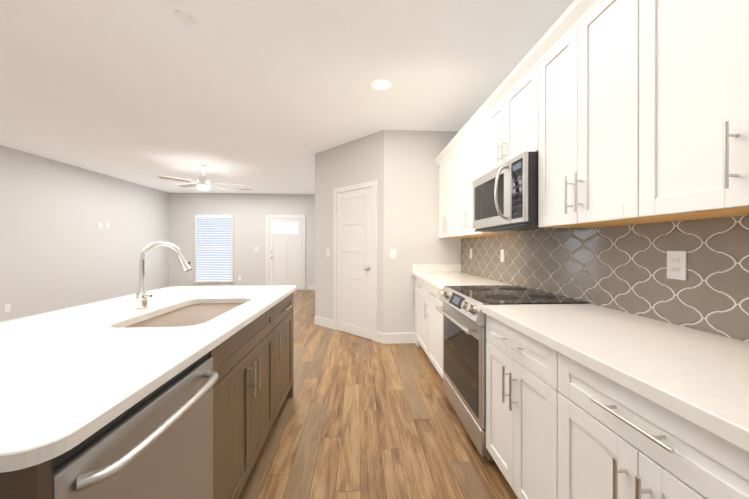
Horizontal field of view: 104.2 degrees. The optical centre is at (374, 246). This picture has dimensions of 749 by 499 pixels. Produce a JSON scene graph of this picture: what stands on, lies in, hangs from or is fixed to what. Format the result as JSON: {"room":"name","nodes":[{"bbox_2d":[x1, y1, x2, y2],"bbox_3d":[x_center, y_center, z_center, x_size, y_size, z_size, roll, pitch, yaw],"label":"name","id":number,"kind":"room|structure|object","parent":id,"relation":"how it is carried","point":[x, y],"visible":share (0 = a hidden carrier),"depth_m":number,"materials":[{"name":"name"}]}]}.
{"room":"kitchen","nodes":[
{"label":"kitchen","id":0,"kind":"room"},
{"bbox_2d":[0,145,168,321],"bbox_3d":[-5.474,-0.131,2.614,0.120,2.740,11.240,0,0,-3],"label":"wall","id":1,"kind":"structure","parent":0,"point":[60,248],"depth_m":5.34,"materials":[{"name":"grey paint"}]},
{"bbox_2d":[5,304,10,311],"bbox_3d":[-5.512,0.916,4.376,0.008,0.115,0.075,0,0,-3],"label":"wall plate","id":2,"kind":"object","parent":1,"relation":"attached to","point":[7,306],"depth_m":4.37,"materials":[{"name":"plastic"}]},
{"bbox_2d":[0,286,168,322],"bbox_3d":[-5.403,1.171,2.560,0.016,0.135,11.120,0,0,-3],"label":"baseboard","id":3,"kind":"structure","parent":1,"relation":"attached to","point":[168,286],"depth_m":5.26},
{"bbox_2d":[169,193,314,289],"bbox_3d":[-3.453,-0.142,8.299,4.570,2.740,0.120,0,0,-3],"label":"wall","id":4,"kind":"structure","parent":0,"point":[249,212],"depth_m":8.22,"materials":[{"name":"grey paint"}]},
{"bbox_2d":[194,215,233,282],"bbox_3d":[-4.497,0.044,8.157,1.080,1.900,0.045,0,0,-3],"label":"window","id":5,"kind":"structure","parent":4,"relation":"in","point":[213,248],"depth_m":8.17,"materials":[{"name":"grey plastic"}]},
{"bbox_2d":[266,215,304,289],"bbox_3d":[-2.521,0.161,8.242,1.105,2.135,0.100,0,0,-3],"label":"front door","id":6,"kind":"structure","parent":4,"relation":"in","point":[285,249],"depth_m":8.27,"materials":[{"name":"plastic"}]},
{"bbox_2d":[307,285,314,289],"bbox_3d":[-1.542,1.161,8.344,0.750,0.135,0.015,0,0,-3],"label":"baseboard","id":7,"kind":"structure","parent":4,"relation":"attached to","point":[309,287],"depth_m":8.32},
{"bbox_2d":[0,0,574,193],"bbox_3d":[-2.121,-1.532,2.819,6.900,0.060,11.270,0,0,-3],"label":"ceiling","id":8,"kind":"structure","parent":0,"point":[265,96],"depth_m":2.58,"materials":[{"name":"paint"}]},
{"bbox_2d":[174,9,198,25],"bbox_3d":[-1.227,-1.494,1.904,0.136,0.011,0.136,0,0,-3],"label":"smoke detector","id":9,"kind":"object","parent":8,"relation":"attached to","point":[186,17],"visible":1,"depth_m":1.89,"materials":[{"name":"white plastic"}]},
{"bbox_2d":[158,165,238,202],"bbox_3d":[-3.131,-1.154,5.405,1.286,0.704,1.292,0,0,-3],"label":"ceiling fan","id":10,"kind":"object","parent":8,"relation":"hanging from","point":[203,183],"visible":1,"depth_m":5.29,"materials":[{"name":"silver metal"}]},
{"bbox_2d":[370,79,390,90],"bbox_3d":[0.060,-1.498,2.700,0.196,0.006,0.196,0,0,-3],"label":"recessed light","id":11,"kind":"object","parent":8,"relation":"in","point":[380,85],"visible":1,"depth_m":2.69,"materials":[{"name":"white plastic"}]},
{"bbox_2d":[238,290,517,498],"bbox_3d":[-2.121,1.268,2.824,6.900,0.060,11.270,0,0,-3],"label":"floor","id":12,"kind":"structure","parent":0,"point":[358,417],"depth_m":1.94,"materials":[{"name":"brown wood"}]},
{"bbox_2d":[0,289,296,498],"bbox_3d":[-0.905,0.798,1.437,0.727,0.885,1.958,0,0,-3],"label":"kitchen island","id":13,"kind":"object","parent":12,"relation":"on","point":[179,392],"depth_m":0.95,"materials":[{"name":"brown wood"}]},
{"bbox_2d":[52,352,218,498],"bbox_3d":[-0.857,0.792,0.765,0.707,0.860,0.561,0,0,-3],"label":"dishwasher","id":14,"kind":"object","parent":13,"relation":"in","point":[160,445],"depth_m":0.74,"materials":[{"name":"metal"}]},
{"bbox_2d":[0,285,296,476],"bbox_3d":[-1.104,0.359,1.434,1.030,0.067,2.000,0,0,-3],"label":"island countertop","id":15,"kind":"structure","parent":13,"relation":"on","point":[62,372],"depth_m":0.86,"materials":[{"name":"white stone"}]},
{"bbox_2d":[132,241,191,308],"bbox_3d":[-1.136,0.147,1.548,0.238,0.357,0.190,0,0,-3],"label":"faucet","id":16,"kind":"object","parent":15,"relation":"on","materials":[{"name":"silver metal"}]},
{"bbox_2d":[416,280,423,349],"bbox_3d":[0.840,0.799,3.305,0.619,0.875,0.670,0,0,-3],"label":"base cabinet","id":17,"kind":"object","parent":12,"relation":"on","point":[419,283],"depth_m":3.38,"materials":[{"name":"white wood"}]},
{"bbox_2d":[424,284,443,378],"bbox_3d":[0.871,0.800,2.756,0.619,0.875,0.667,0,0,-3],"label":"base cabinet","id":18,"kind":"object","parent":12,"relation":"on","point":[433,319],"depth_m":2.77,"materials":[{"name":"white wood"}]},
{"bbox_2d":[412,272,512,288],"bbox_3d":[0.840,0.342,3.098,0.644,0.040,1.354,0,0,-3],"label":"countertop","id":19,"kind":"structure","parent":18,"relation":"on","point":[437,279],"depth_m":2.90,"materials":[{"name":"white stone"}]},
{"bbox_2d":[483,312,539,498],"bbox_3d":[0.953,0.803,1.336,0.619,0.875,0.649,0,0,-3],"label":"base cabinet","id":20,"kind":"object","parent":12,"relation":"on","point":[512,360],"depth_m":1.33,"materials":[{"name":"white wood"}]},
{"bbox_2d":[436,285,588,460],"bbox_3d":[0.867,0.779,2.039,0.708,0.921,0.756,0,0,-3],"label":"range","id":21,"kind":"object","parent":12,"relation":"on","point":[464,352],"visible":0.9,"depth_m":1.87,"materials":[{"name":"silver metal"}]},
{"bbox_2d":[540,344,748,498],"bbox_3d":[0.986,0.804,0.768,0.619,0.875,0.727,0,0,-3],"label":"base cabinet","id":22,"kind":"object","parent":12,"relation":"on","point":[588,401],"depth_m":0.80,"materials":[{"name":"white wood"}]},
{"bbox_2d":[482,304,748,455],"bbox_3d":[1.007,0.348,0.212,0.644,0.040,2.897,0,0,-3],"label":"countertop","id":23,"kind":"structure","parent":22,"relation":"on","point":[699,377],"depth_m":0.88,"materials":[{"name":"white stone"}]},
{"bbox_2d":[315,130,460,332],"bbox_3d":[0.036,-0.138,6.146,2.150,2.740,4.820,0,0,-3],"label":"wall","id":24,"kind":"structure","parent":0,"point":[401,167],"depth_m":3.77,"materials":[{"name":"grey paint"}]},
{"bbox_2d":[314,315,332,328],"bbox_3d":[-0.786,1.168,4.536,0.345,0.135,0.345,0,0,-3],"label":"baseboard","id":25,"kind":"structure","parent":24,"relation":"attached to","point":[318,320],"depth_m":4.53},
{"bbox_2d":[333,180,376,341],"bbox_3d":[-0.291,0.181,4.088,0.619,2.109,0.619,0,0,-3],"label":"pantry door","id":26,"kind":"structure","parent":24,"relation":"in","point":[354,259],"depth_m":4.06,"materials":[{"name":"wood"}]},
{"bbox_2d":[390,249,395,257],"bbox_3d":[0.240,0.087,3.740,0.075,0.115,0.008,0,0,-3],"label":"wall plate","id":27,"kind":"object","parent":24,"relation":"attached to","point":[392,255],"depth_m":3.74,"materials":[{"name":"plastic"}]},
{"bbox_2d":[413,264,459,271],"bbox_3d":[0.807,0.272,3.764,0.634,0.099,0.020,0,0,-3],"label":"backsplash","id":28,"kind":"structure","parent":24,"relation":"attached to","point":[416,267],"depth_m":3.75,"materials":[{"name":"white stone"}]},
{"bbox_2d":[438,140,477,237],"bbox_3d":[0.993,-0.619,3.311,0.315,1.006,0.669,0,0,-3],"label":"upper cabinet","id":29,"kind":"object","parent":24,"relation":"attached to","point":[445,162],"depth_m":3.36,"materials":[{"name":"white wood"}]},
{"bbox_3d":[1.373,-0.128,0.594,0.120,2.740,6.420,0,0,-3],"label":"wall","id":30,"kind":"structure","parent":0,"visible":0},
{"bbox_2d":[454,116,517,235],"bbox_3d":[1.026,-0.618,2.733,0.315,1.006,0.727,0,0,-3],"label":"upper cabinet","id":31,"kind":"object","parent":30,"relation":"attached to","point":[466,142],"depth_m":2.75,"materials":[{"name":"white wood"}]},
{"bbox_2d":[478,60,525,177],"bbox_3d":[1.066,-0.838,2.047,0.315,0.564,0.764,0,0,-3],"label":"upper cabinet","id":32,"kind":"object","parent":30,"relation":"attached to","point":[502,120],"depth_m":2.03,"materials":[{"name":"white wood"}]},
{"bbox_2d":[472,151,540,231],"bbox_3d":[0.987,-0.336,2.044,0.474,0.420,0.756,0,0,-3],"label":"microwave","id":33,"kind":"object","parent":32,"relation":"attached to","point":[505,196],"visible":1,"depth_m":1.84,"materials":[{"name":"grey metal"}]},
{"bbox_2d":[526,0,634,227],"bbox_3d":[1.105,-0.616,1.371,0.315,1.006,0.712,0,0,-3],"label":"upper cabinet","id":34,"kind":"object","parent":30,"relation":"attached to","point":[572,76],"depth_m":1.36,"materials":[{"name":"white wood"}]},
{"bbox_2d":[461,215,748,341],"bbox_3d":[1.271,0.081,1.289,0.003,0.520,5.019,0,0,-3],"label":"backsplash","id":35,"kind":"structure","parent":30,"relation":"attached to","point":[623,268],"depth_m":1.38,"materials":[{"name":"tile"}]},
{"bbox_2d":[500,249,503,261],"bbox_3d":[1.183,0.079,2.697,0.008,0.115,0.070,0,0,-3],"label":"plate","id":36,"kind":"object","parent":35,"relation":"attached to","point":[501,250],"depth_m":2.69,"materials":[{"name":"plastic"}]},
{"bbox_2d":[667,251,686,279],"bbox_3d":[1.268,0.076,1.225,0.008,0.120,0.075,0,0,-3],"label":"outlet","id":37,"kind":"object","parent":35,"relation":"attached to","point":[677,265],"depth_m":1.22,"materials":[{"name":"plastic"}]},
{"bbox_2d":[618,0,748,223],"bbox_3d":[1.140,-0.615,0.765,0.315,1.006,0.739,0,0,-3],"label":"upper cabinet","id":38,"kind":"object","parent":30,"relation":"attached to","point":[620,112],"depth_m":0.93,"materials":[{"name":"white wood"}]}
]}

